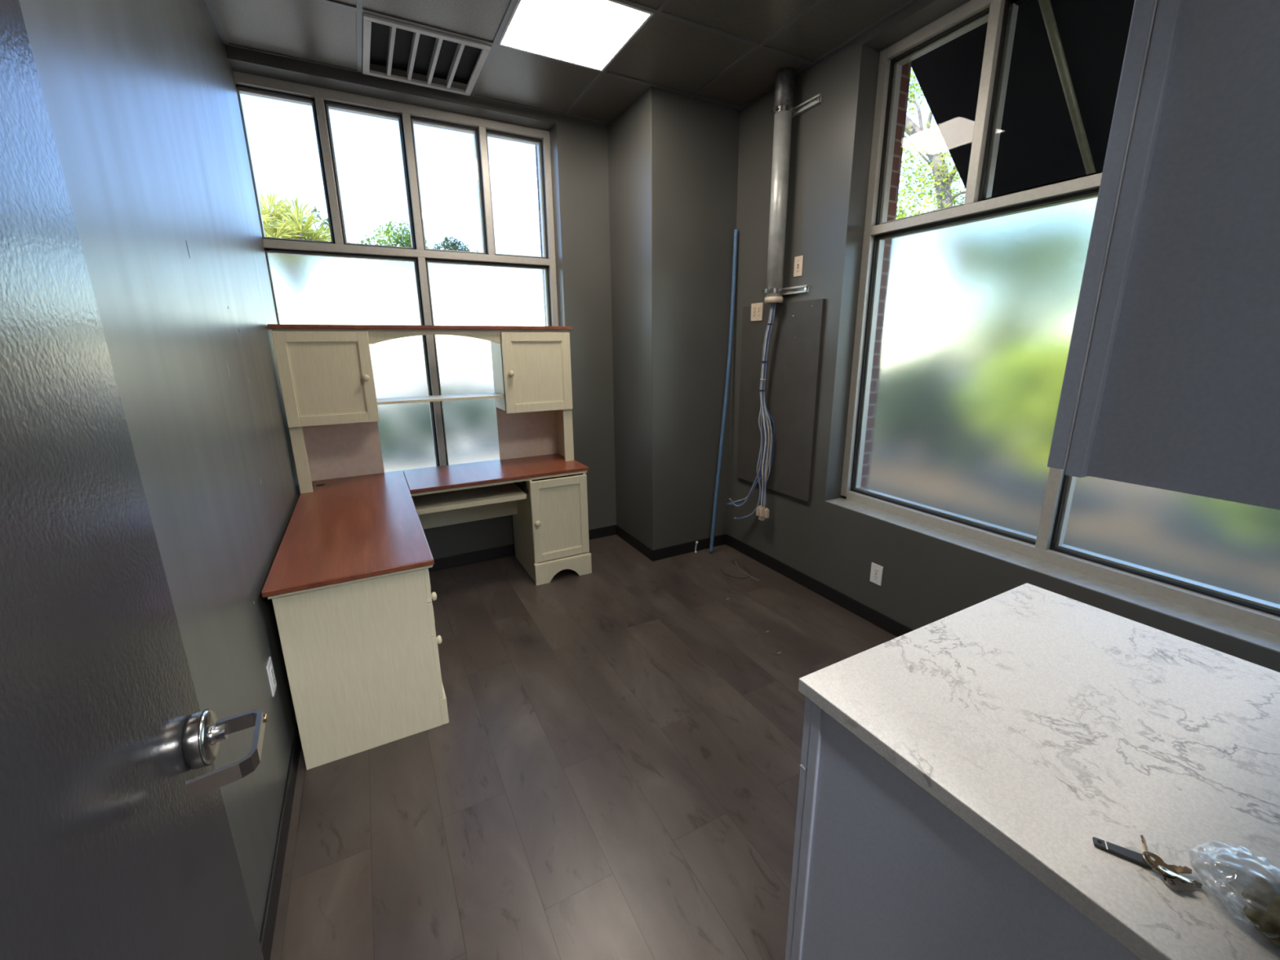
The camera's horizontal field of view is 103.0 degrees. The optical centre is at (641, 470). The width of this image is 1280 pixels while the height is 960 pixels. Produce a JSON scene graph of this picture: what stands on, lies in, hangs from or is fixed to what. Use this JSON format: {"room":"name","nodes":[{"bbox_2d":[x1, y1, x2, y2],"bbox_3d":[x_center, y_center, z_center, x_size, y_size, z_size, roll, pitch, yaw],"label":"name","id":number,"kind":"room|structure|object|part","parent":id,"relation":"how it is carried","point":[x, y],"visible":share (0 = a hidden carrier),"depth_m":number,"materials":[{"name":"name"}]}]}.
{"room":"office","nodes":[
{"label":"office","id":0,"kind":"room"},
{"bbox_2d":[18,0,300,941],"bbox_3d":[-0.769,-0.212,0.363,0.141,3.400,6.238,-8,16,-27],"label":"wall","id":1,"kind":"structure","parent":0,"point":[140,96],"depth_m":1.40,"materials":[{"name":"grey paint"}]},
{"bbox_2d":[266,656,276,697],"bbox_3d":[-1.297,0.724,1.790,0.008,0.118,0.072,-8,16,-27],"label":"wall outlet","id":2,"kind":"object","parent":1,"relation":"attached to","point":[269,668],"visible":1,"depth_m":1.78,"materials":[{"name":"white plastic"}]},
{"bbox_2d":[270,665,273,677],"bbox_3d":[-1.295,0.705,1.786,0.002,0.028,0.032,-8,16,-27],"label":"receptacle","id":3,"kind":"object","parent":2,"relation":"attached to","point":[271,666],"depth_m":1.78,"materials":[{"name":"white plastic"}]},
{"bbox_2d":[271,675,275,687],"bbox_3d":[-1.295,0.742,1.796,0.002,0.028,0.032,-8,16,-27],"label":"receptacle","id":4,"kind":"object","parent":2,"relation":"attached to","point":[273,676],"depth_m":1.79,"materials":[{"name":"white plastic"}]},
{"bbox_2d":[259,721,301,959],"bbox_3d":[-1.222,1.151,1.761,0.009,0.088,3.691,-8,16,-27],"label":"baseboard","id":5,"kind":"structure","parent":1,"relation":"attached to","point":[273,891],"depth_m":1.57,"materials":[{"name":"black rubber"}]},
{"bbox_2d":[225,13,616,559],"bbox_3d":[-0.844,-1.055,3.747,3.035,3.400,0.250,-8,16,-27],"label":"wall","id":6,"kind":"structure","parent":0,"point":[579,147],"depth_m":3.68,"materials":[{"name":"grey paint"}]},
{"bbox_2d":[233,71,558,471],"bbox_3d":[-1.460,-1.104,3.472,1.830,2.400,0.105,-8,16,-27],"label":"window","id":7,"kind":"structure","parent":6,"relation":"in","point":[336,282],"depth_m":3.45,"materials":[{"name":"clear glass"}]},
{"bbox_3d":[-1.852,-0.648,3.366,0.841,1.463,0.006,-8,16,-27],"label":"frosted pane","id":8,"kind":"part","parent":7,"relation":"part of","materials":[{"name":"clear glass"}]},
{"bbox_3d":[-1.460,-1.104,3.472,1.830,2.400,0.105,-8,16,-27],"label":"frame","id":9,"kind":"part","parent":7,"relation":"part of","materials":[{"name":"grey metal"}]},
{"bbox_3d":[-1.067,-0.757,3.775,0.855,1.463,0.006,-8,16,-27],"label":"frosted pane","id":10,"kind":"part","parent":7,"relation":"part of","materials":[{"name":"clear glass"}]},
{"bbox_2d":[427,524,615,572],"bbox_3d":[-1.160,0.634,3.832,2.141,0.088,0.009,-8,16,-27],"label":"baseboard","id":11,"kind":"structure","parent":6,"relation":"attached to","point":[461,559],"depth_m":3.82,"materials":[{"name":"black rubber"}]},
{"bbox_2d":[535,145,542,257],"bbox_3d":[-1.854,-0.873,3.468,5.125,3.800,0.145,-8,16,-27],"label":"brick wall","id":12,"kind":"structure","parent":0,"point":[536,159],"depth_m":3.84,"materials":[{"name":"brick"}]},
{"bbox_2d":[204,0,918,124],"bbox_3d":[0.002,-1.957,1.651,2.825,0.022,3.680,-8,16,-27],"label":"ceiling","id":13,"kind":"structure","parent":0,"point":[726,52],"depth_m":2.58,"materials":[{"name":"paint"}]},
{"bbox_2d":[362,13,491,95],"bbox_3d":[-1.166,-2.224,2.728,0.581,0.062,0.589,-8,16,-27],"label":"ceiling vent","id":14,"kind":"object","parent":13,"relation":"in","point":[388,43],"visible":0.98,"depth_m":2.74,"materials":[{"name":"grey metal"}]},
{"bbox_2d":[497,0,653,71],"bbox_3d":[-0.338,-2.165,2.482,0.584,0.034,0.584,-8,16,-27],"label":"recessed light","id":15,"kind":"object","parent":13,"relation":"in","point":[587,33],"visible":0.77,"depth_m":2.49,"materials":[{"name":"white plastic"}]},
{"bbox_2d":[270,534,897,959],"bbox_3d":[0.522,1.284,1.508,3.215,0.080,6.350,-8,16,-27],"label":"floor","id":16,"kind":"structure","parent":0,"point":[613,773],"depth_m":1.89,"materials":[{"name":"wood"}]},
{"bbox_2d":[261,453,591,769],"bbox_3d":[-0.954,0.507,2.925,1.669,0.768,1.673,-8,16,-27],"label":"desk","id":17,"kind":"object","parent":16,"relation":"on","point":[348,581],"visible":1,"depth_m":2.07,"materials":[{"name":"brown wood"}]},
{"bbox_3d":[-1.074,0.763,1.984,0.491,0.730,0.018,-8,16,-27],"label":"panel","id":18,"kind":"part","parent":17,"relation":"part of","materials":[{"name":"beige paint"}]},
{"bbox_2d":[267,324,573,493],"bbox_3d":[-1.270,-0.445,3.269,1.677,0.925,0.366,-8,16,-27],"label":"hutch","id":19,"kind":"object","parent":17,"relation":"on","point":[326,371],"visible":1,"depth_m":3.17,"materials":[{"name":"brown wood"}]},
{"bbox_3d":[-1.913,-0.059,2.865,0.061,0.385,0.018,-8,16,-27],"label":"post","id":20,"kind":"part","parent":19,"relation":"part of","materials":[{"name":"beige paint"}]},
{"bbox_3d":[-1.750,-0.766,2.782,0.445,0.013,0.018,-8,16,-27],"label":"rail","id":21,"kind":"part","parent":19,"relation":"part of","materials":[{"name":"beige paint"}]},
{"bbox_3d":[-1.737,-0.509,2.830,0.446,0.509,0.019,-8,16,-27],"label":"door","id":22,"kind":"part","parent":19,"relation":"part of","materials":[{"name":"beige paint"}]},
{"bbox_3d":[-1.879,-0.397,3.145,0.421,0.903,0.008,-8,16,-27],"label":"panel","id":23,"kind":"part","parent":19,"relation":"part of","materials":[{"name":"wood"}]},
{"bbox_3d":[-1.564,-0.525,2.892,0.039,0.039,0.032,-8,16,-27],"label":"knob","id":24,"kind":"part","parent":19,"relation":"part of","materials":[{"name":"beige paint"}]},
{"bbox_2d":[376,392,503,404],"bbox_3d":[-1.284,-0.464,3.272,0.744,0.016,0.230,-8,16,-27],"label":"shelf","id":25,"kind":"object","parent":19,"relation":"attached to","point":[485,395],"depth_m":3.22,"materials":[{"name":"beige paint"}]},
{"bbox_3d":[-0.958,-0.672,3.420,0.017,0.518,0.281,-8,16,-27],"label":"panel","id":26,"kind":"part","parent":19,"relation":"part of","materials":[{"name":"beige paint"}]},
{"bbox_3d":[-0.837,-0.622,3.271,0.039,0.039,0.032,-8,16,-27],"label":"knob","id":27,"kind":"part","parent":19,"relation":"part of","materials":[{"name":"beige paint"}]},
{"bbox_3d":[-0.836,-0.542,3.688,0.438,0.903,0.008,-8,16,-27],"label":"panel","id":28,"kind":"part","parent":19,"relation":"part of","materials":[{"name":"wood"}]},
{"bbox_3d":[-0.691,-0.913,3.333,0.460,0.013,0.018,-8,16,-27],"label":"rail","id":29,"kind":"part","parent":19,"relation":"part of","materials":[{"name":"beige paint"}]},
{"bbox_3d":[-0.683,-0.650,3.380,0.455,0.515,0.019,-8,16,-27],"label":"door","id":30,"kind":"part","parent":19,"relation":"part of","materials":[{"name":"beige paint"}]},
{"bbox_3d":[-0.568,-0.540,3.668,0.017,0.903,0.281,-8,16,-27],"label":"panel","id":31,"kind":"part","parent":19,"relation":"part of","materials":[{"name":"beige paint"}]},
{"bbox_3d":[-0.515,-0.254,3.592,0.066,0.385,0.018,-8,16,-27],"label":"post","id":32,"kind":"part","parent":19,"relation":"part of","materials":[{"name":"beige paint"}]},
{"bbox_3d":[-0.974,0.168,2.845,0.789,0.018,2.326,4,15,16],"label":"moulding","id":33,"kind":"part","parent":17,"relation":"part of","materials":[{"name":"beige paint"}]},
{"bbox_3d":[-0.961,0.409,2.232,0.022,0.150,0.470,-8,16,-27],"label":"drawer","id":34,"kind":"part","parent":17,"relation":"part of","materials":[{"name":"beige paint"}]},
{"bbox_3d":[-0.959,0.558,2.269,0.022,0.148,0.470,-8,16,-27],"label":"drawer","id":35,"kind":"part","parent":17,"relation":"part of","materials":[{"name":"beige paint"}]},
{"bbox_3d":[-0.927,0.560,2.265,0.032,0.039,0.039,-8,16,-27],"label":"knob","id":36,"kind":"part","parent":17,"relation":"part of","materials":[{"name":"beige paint"}]},
{"bbox_3d":[-0.957,0.773,2.322,0.022,0.288,0.470,-8,16,-27],"label":"drawer","id":37,"kind":"part","parent":17,"relation":"part of","materials":[{"name":"beige paint"}]},
{"bbox_3d":[-0.925,0.771,2.318,0.032,0.039,0.039,-8,16,-27],"label":"knob","id":38,"kind":"part","parent":17,"relation":"part of","materials":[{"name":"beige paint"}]},
{"bbox_3d":[-1.208,0.185,3.476,0.702,0.352,0.015,-8,16,-27],"label":"modesty panel","id":39,"kind":"part","parent":17,"relation":"part of","materials":[{"name":"beige paint"}]},
{"bbox_2d":[413,483,526,515],"bbox_3d":[-1.116,0.176,3.301,0.665,0.032,0.328,-8,16,-27],"label":"keyboard tray","id":40,"kind":"object","parent":17,"relation":"on","point":[482,495],"depth_m":3.26,"materials":[{"name":"beige paint"}]},
{"bbox_3d":[-0.836,0.362,3.594,0.018,0.725,0.520,-8,16,-27],"label":"panel","id":41,"kind":"part","parent":17,"relation":"part of","materials":[{"name":"beige paint"}]},
{"bbox_3d":[-0.678,0.346,3.330,0.039,0.039,0.032,-8,16,-27],"label":"knob","id":42,"kind":"part","parent":17,"relation":"part of","materials":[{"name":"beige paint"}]},
{"bbox_3d":[-0.790,0.262,3.889,0.357,0.675,0.014,-8,16,-27],"label":"panel","id":43,"kind":"part","parent":17,"relation":"part of","materials":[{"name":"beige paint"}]},
{"bbox_3d":[-0.542,0.323,3.430,0.388,0.558,0.019,-8,16,-27],"label":"door","id":44,"kind":"part","parent":17,"relation":"part of","materials":[{"name":"beige paint"}]},
{"bbox_3d":[-0.505,0.316,3.766,0.018,0.725,0.520,-8,16,-27],"label":"panel","id":45,"kind":"part","parent":17,"relation":"part of","materials":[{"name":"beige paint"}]},
{"bbox_2d":[694,541,697,552],"bbox_3d":[0.425,0.592,3.939,0.018,0.087,0.038,8,16,30],"label":"stub","id":46,"kind":"object","parent":16,"relation":"on","point":[696,542],"visible":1,"depth_m":3.94,"materials":[{"name":"white plastic"}]},
{"bbox_2d":[709,229,737,553],"bbox_3d":[0.596,-0.511,3.721,0.030,2.330,0.231,12,19,41],"label":"conduit","id":47,"kind":"object","parent":16,"relation":"on","point":[735,231],"visible":1,"depth_m":3.72,"materials":[{"name":"blue plastic"}]},
{"bbox_2d":[720,566,751,578],"bbox_3d":[0.668,0.718,3.587,0.192,0.005,0.188,-2,14,-6],"label":"wire offcut","id":48,"kind":"object","parent":16,"relation":"on","point":[744,566],"visible":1,"depth_m":3.54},
{"bbox_2d":[785,697,1141,959],"bbox_3d":[0.850,0.894,1.075,0.820,0.879,0.691,-8,16,-27],"label":"base cabinet","id":49,"kind":"object","parent":16,"relation":"on","point":[882,869],"visible":0.28,"depth_m":0.90,"materials":[{"name":"grey laminate"}]},
{"bbox_3d":[0.527,0.893,1.248,0.406,0.584,0.018,-8,16,-27],"label":"door","id":50,"kind":"part","parent":49,"relation":"part of","materials":[{"name":"grey wood"}]},
{"bbox_3d":[0.704,0.497,1.250,0.818,0.168,0.018,-8,16,-27],"label":"drawer","id":51,"kind":"part","parent":49,"relation":"part of","materials":[{"name":"grey wood"}]},
{"bbox_3d":[0.366,0.885,1.132,0.023,0.879,0.024,-8,16,-27],"label":"frame","id":52,"kind":"part","parent":49,"relation":"part of","materials":[{"name":"grey wood"}]},
{"bbox_2d":[798,582,1279,959],"bbox_3d":[0.862,0.454,0.957,0.871,0.030,0.666,-8,16,-27],"label":"countertop","id":53,"kind":"structure","parent":49,"relation":"on","point":[1048,722],"depth_m":0.86,"materials":[{"name":"white stone"}]},
{"bbox_2d":[1092,835,1202,892],"bbox_3d":[0.660,0.507,0.666,0.067,0.017,0.095,-8,16,-27],"label":"keys","id":54,"kind":"object","parent":53,"relation":"on","point":[1171,873],"visible":1,"depth_m":0.66,"materials":[{"name":"grey metal"}]},
{"bbox_2d":[1188,840,1279,947],"bbox_3d":[0.737,0.499,0.607,0.105,0.051,0.133,-3,14,-8],"label":"plastic bag","id":55,"kind":"object","parent":53,"relation":"on","point":[1261,895],"visible":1,"depth_m":0.60,"materials":[{"name":"clear plastic"}]},
{"bbox_2d":[607,86,739,550],"bbox_3d":[0.219,-1.082,3.814,0.675,3.400,0.630,-8,16,-27],"label":"wall column","id":56,"kind":"structure","parent":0,"point":[673,157],"depth_m":3.54,"materials":[{"name":"grey paint"}]},
{"bbox_2d":[615,524,725,561],"bbox_3d":[0.229,0.527,4.207,0.675,0.088,0.639,-8,16,-27],"label":"baseboard","id":57,"kind":"structure","parent":56,"relation":"attached to","point":[703,544],"depth_m":3.94,"materials":[{"name":"black rubber"}]},
{"bbox_2d":[886,61,911,221],"bbox_3d":[1.985,-0.521,1.908,0.120,3.800,6.600,-8,16,-27],"label":"brick wall","id":58,"kind":"structure","parent":0,"point":[906,68],"depth_m":2.76,"materials":[{"name":"brick"}]},
{"bbox_2d":[911,0,1134,196],"bbox_3d":[2.882,-1.563,1.102,0.972,0.874,4.605,-8,16,-27],"label":"awning","id":59,"kind":"object","parent":58,"relation":"attached to","point":[1068,55],"visible":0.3,"depth_m":2.64,"materials":[{"name":"black fabric"}]},
{"bbox_2d":[725,0,1279,672],"bbox_3d":[1.905,-0.566,1.678,0.210,3.400,6.100,-8,16,-27],"label":"wall","id":60,"kind":"structure","parent":0,"point":[926,580],"depth_m":2.90,"materials":[{"name":"grey paint"}]},
{"bbox_2d":[764,66,795,303],"bbox_3d":[0.829,-1.668,3.059,0.114,1.269,0.114,-8,16,-27],"label":"conduit","id":61,"kind":"object","parent":60,"relation":"attached to","point":[784,83],"visible":0.91,"depth_m":3.01,"materials":[{"name":"metal"}]},
{"bbox_2d":[725,302,776,520],"bbox_3d":[0.748,-0.358,3.490,0.355,1.518,0.093,12,18,40],"label":"cable bundle","id":62,"kind":"object","parent":61,"relation":"hanging from","point":[766,437],"visible":0.94,"depth_m":3.43,"materials":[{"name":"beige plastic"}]},
{"bbox_2d":[736,298,825,502],"bbox_3d":[0.891,-0.470,3.395,0.024,1.227,0.716,-8,16,-27],"label":"board","id":63,"kind":"object","parent":60,"relation":"attached to","point":[795,345],"visible":0.99,"depth_m":3.30,"materials":[{"name":"grey paint"}]},
{"bbox_2d":[751,302,763,321],"bbox_3d":[0.776,-1.065,3.426,0.008,0.115,0.115,-8,16,-27],"label":"wall outlet","id":64,"kind":"object","parent":63,"relation":"attached to","point":[757,308],"visible":1,"depth_m":3.42,"materials":[{"name":"beige plastic"}]},
{"bbox_2d":[762,284,809,295],"bbox_3d":[0.865,-1.109,3.143,0.145,0.040,0.310,-8,16,-27],"label":"channel","id":65,"kind":"object","parent":60,"relation":"attached to","point":[799,289],"visible":0.89,"depth_m":3.15,"materials":[{"name":"metal"}]},
{"bbox_2d":[770,93,822,118],"bbox_3d":[0.856,-2.069,2.904,0.145,0.040,0.310,-8,16,-27],"label":"channel","id":66,"kind":"object","parent":60,"relation":"attached to","point":[815,100],"visible":0.74,"depth_m":2.91,"materials":[{"name":"metal"}]},
{"bbox_2d":[793,255,803,276],"bbox_3d":[0.948,-1.238,3.090,0.017,0.115,0.068,-8,16,-27],"label":"light switch","id":67,"kind":"object","parent":60,"relation":"attached to","point":[798,260],"visible":1,"depth_m":3.09,"materials":[{"name":"beige plastic"}]},
{"bbox_2d":[725,533,914,636],"bbox_3d":[1.409,0.872,2.776,0.009,0.088,3.090,-8,16,-27],"label":"baseboard","id":68,"kind":"structure","parent":60,"relation":"attached to","point":[872,615],"depth_m":3.22,"materials":[{"name":"black rubber"}]},
{"bbox_2d":[869,562,883,586],"bbox_3d":[1.322,0.584,2.868,0.008,0.115,0.072,-8,16,-27],"label":"wall outlet","id":69,"kind":"object","parent":60,"relation":"attached to","point":[876,575],"visible":1,"depth_m":2.86,"materials":[{"name":"white plastic"}]},
{"bbox_2d":[872,573,878,580],"bbox_3d":[1.320,0.603,2.872,0.002,0.028,0.032,-8,16,-27],"label":"receptacle","id":70,"kind":"object","parent":69,"relation":"attached to","point":[875,576],"depth_m":2.87,"materials":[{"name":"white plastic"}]},
{"bbox_2d":[873,568,879,574],"bbox_3d":[1.320,0.566,2.863,0.002,0.028,0.032,-8,16,-27],"label":"receptacle","id":71,"kind":"object","parent":69,"relation":"attached to","point":[876,571],"depth_m":2.86,"materials":[{"name":"white plastic"}]},
{"bbox_2d":[825,497,1279,653],"bbox_3d":[1.696,0.403,2.259,0.134,0.004,2.129,-8,16,-27],"label":"sill","id":72,"kind":"structure","parent":60,"relation":"attached to","point":[1247,633],"depth_m":2.05,"materials":[{"name":"grey paint"}]},
{"bbox_2d":[840,0,1279,635],"bbox_3d":[1.789,-0.774,2.024,0.105,2.400,2.130,-8,16,-27],"label":"window","id":73,"kind":"structure","parent":60,"relation":"in","point":[966,314],"depth_m":2.33,"materials":[{"name":"clear glass"}]},
{"bbox_3d":[1.553,-0.479,2.559,0.006,1.463,1.023,-8,16,-27],"label":"frosted pane","id":74,"kind":"part","parent":73,"relation":"part of","materials":[{"name":"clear glass"}]},
{"bbox_3d":[2.046,-0.262,1.668,0.006,1.463,0.973,-8,16,-27],"label":"frosted pane","id":75,"kind":"part","parent":73,"relation":"part of","materials":[{"name":"clear glass"}]},
{"bbox_3d":[0.917,-0.226,0.354,2.825,3.400,0.130,-8,16,-27],"label":"wall","id":76,"kind":"structure","parent":0,"visible":0},
{"bbox_2d":[0,0,268,959],"bbox_3d":[-0.432,0.430,0.385,0.136,2.122,0.920,-8,16,-27],"label":"door","id":77,"kind":"structure","parent":76,"relation":"in","point":[117,842],"depth_m":0.53,"materials":[{"name":"grey paint"}]},
{"bbox_3d":[-0.568,0.389,0.708,0.070,0.030,0.128,-8,16,-27],"label":"lever handle","id":78,"kind":"part","parent":77,"relation":"part of","materials":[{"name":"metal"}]},
{"bbox_2d":[1047,0,1279,510],"bbox_3d":[0.915,-0.762,0.505,0.821,1.532,0.351,-8,16,-27],"label":"upper cabinet","id":79,"kind":"object","parent":76,"relation":"attached to","point":[1171,380],"visible":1,"depth_m":0.50,"materials":[{"name":"grey laminate"}]},
{"bbox_3d":[0.671,-0.765,0.524,0.408,1.521,0.017,-8,16,-27],"label":"door","id":80,"kind":"part","parent":79,"relation":"part of","materials":[{"name":"grey laminate"}]},
{"bbox_3d":[0.512,-0.737,0.420,0.026,1.532,0.018,-8,16,-27],"label":"frame","id":81,"kind":"part","parent":79,"relation":"part of","materials":[{"name":"grey laminate"}]},
{"label":"outside","id":82,"kind":"structure","parent":0,"visible":0},
{"bbox_3d":[6.114,-3.127,20.161,90.000,0.050,90.000,-8,16,-27],"label":"ground","id":83,"kind":"structure","parent":82,"visible":0},
{"bbox_2d":[257,187,349,243],"bbox_3d":[-7.522,-3.441,11.328,2.419,5.135,2.091,-8,16,-27],"label":"tree","id":84,"kind":"object","parent":83,"relation":"on","point":[273,224],"visible":0.34,"depth_m":10.74,"materials":[{"name":"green plant"}]},
{"bbox_2d":[306,206,350,243],"bbox_3d":[-7.862,-4.005,13.360,0.888,5.246,0.357,-8,16,-27],"label":"tree","id":85,"kind":"object","parent":83,"relation":"on","point":[315,210],"visible":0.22,"depth_m":12.71,"materials":[{"name":"green plant"}]},
{"bbox_2d":[357,220,431,248],"bbox_3d":[-8.257,-5.367,17.443,2.861,5.920,1.641,-8,16,-27],"label":"tree","id":86,"kind":"object","parent":83,"relation":"on","point":[407,243],"visible":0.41,"depth_m":16.77,"materials":[{"name":"green plant"}]},
{"bbox_2d":[428,236,478,252],"bbox_3d":[-7.221,-6.073,20.181,2.398,5.946,1.341,-8,16,-27],"label":"tree","id":87,"kind":"object","parent":83,"relation":"on","point":[453,246],"visible":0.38,"depth_m":19.45,"materials":[{"name":"green plant"}]},
{"bbox_2d":[895,206,908,219],"bbox_3d":[9.372,-4.757,13.990,2.844,6.038,8.188,-6,15,-22],"label":"tree","id":88,"kind":"object","parent":83,"relation":"on","point":[900,211],"visible":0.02,"depth_m":15.70,"materials":[{"name":"green plant"}]},
{"bbox_3d":[4.831,0.460,5.595,8.000,0.056,10.800,-8,16,-27],"label":"mulch bed","id":89,"kind":"object","parent":83,"relation":"on","visible":0},
{"bbox_2d":[895,68,965,219],"bbox_3d":[5.200,-4.516,9.116,2.471,7.866,4.152,-8,16,-27],"label":"tree","id":90,"kind":"object","parent":89,"relation":"on","point":[943,180],"visible":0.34,"depth_m":8.89,"materials":[{"name":"green plant"}]}
]}

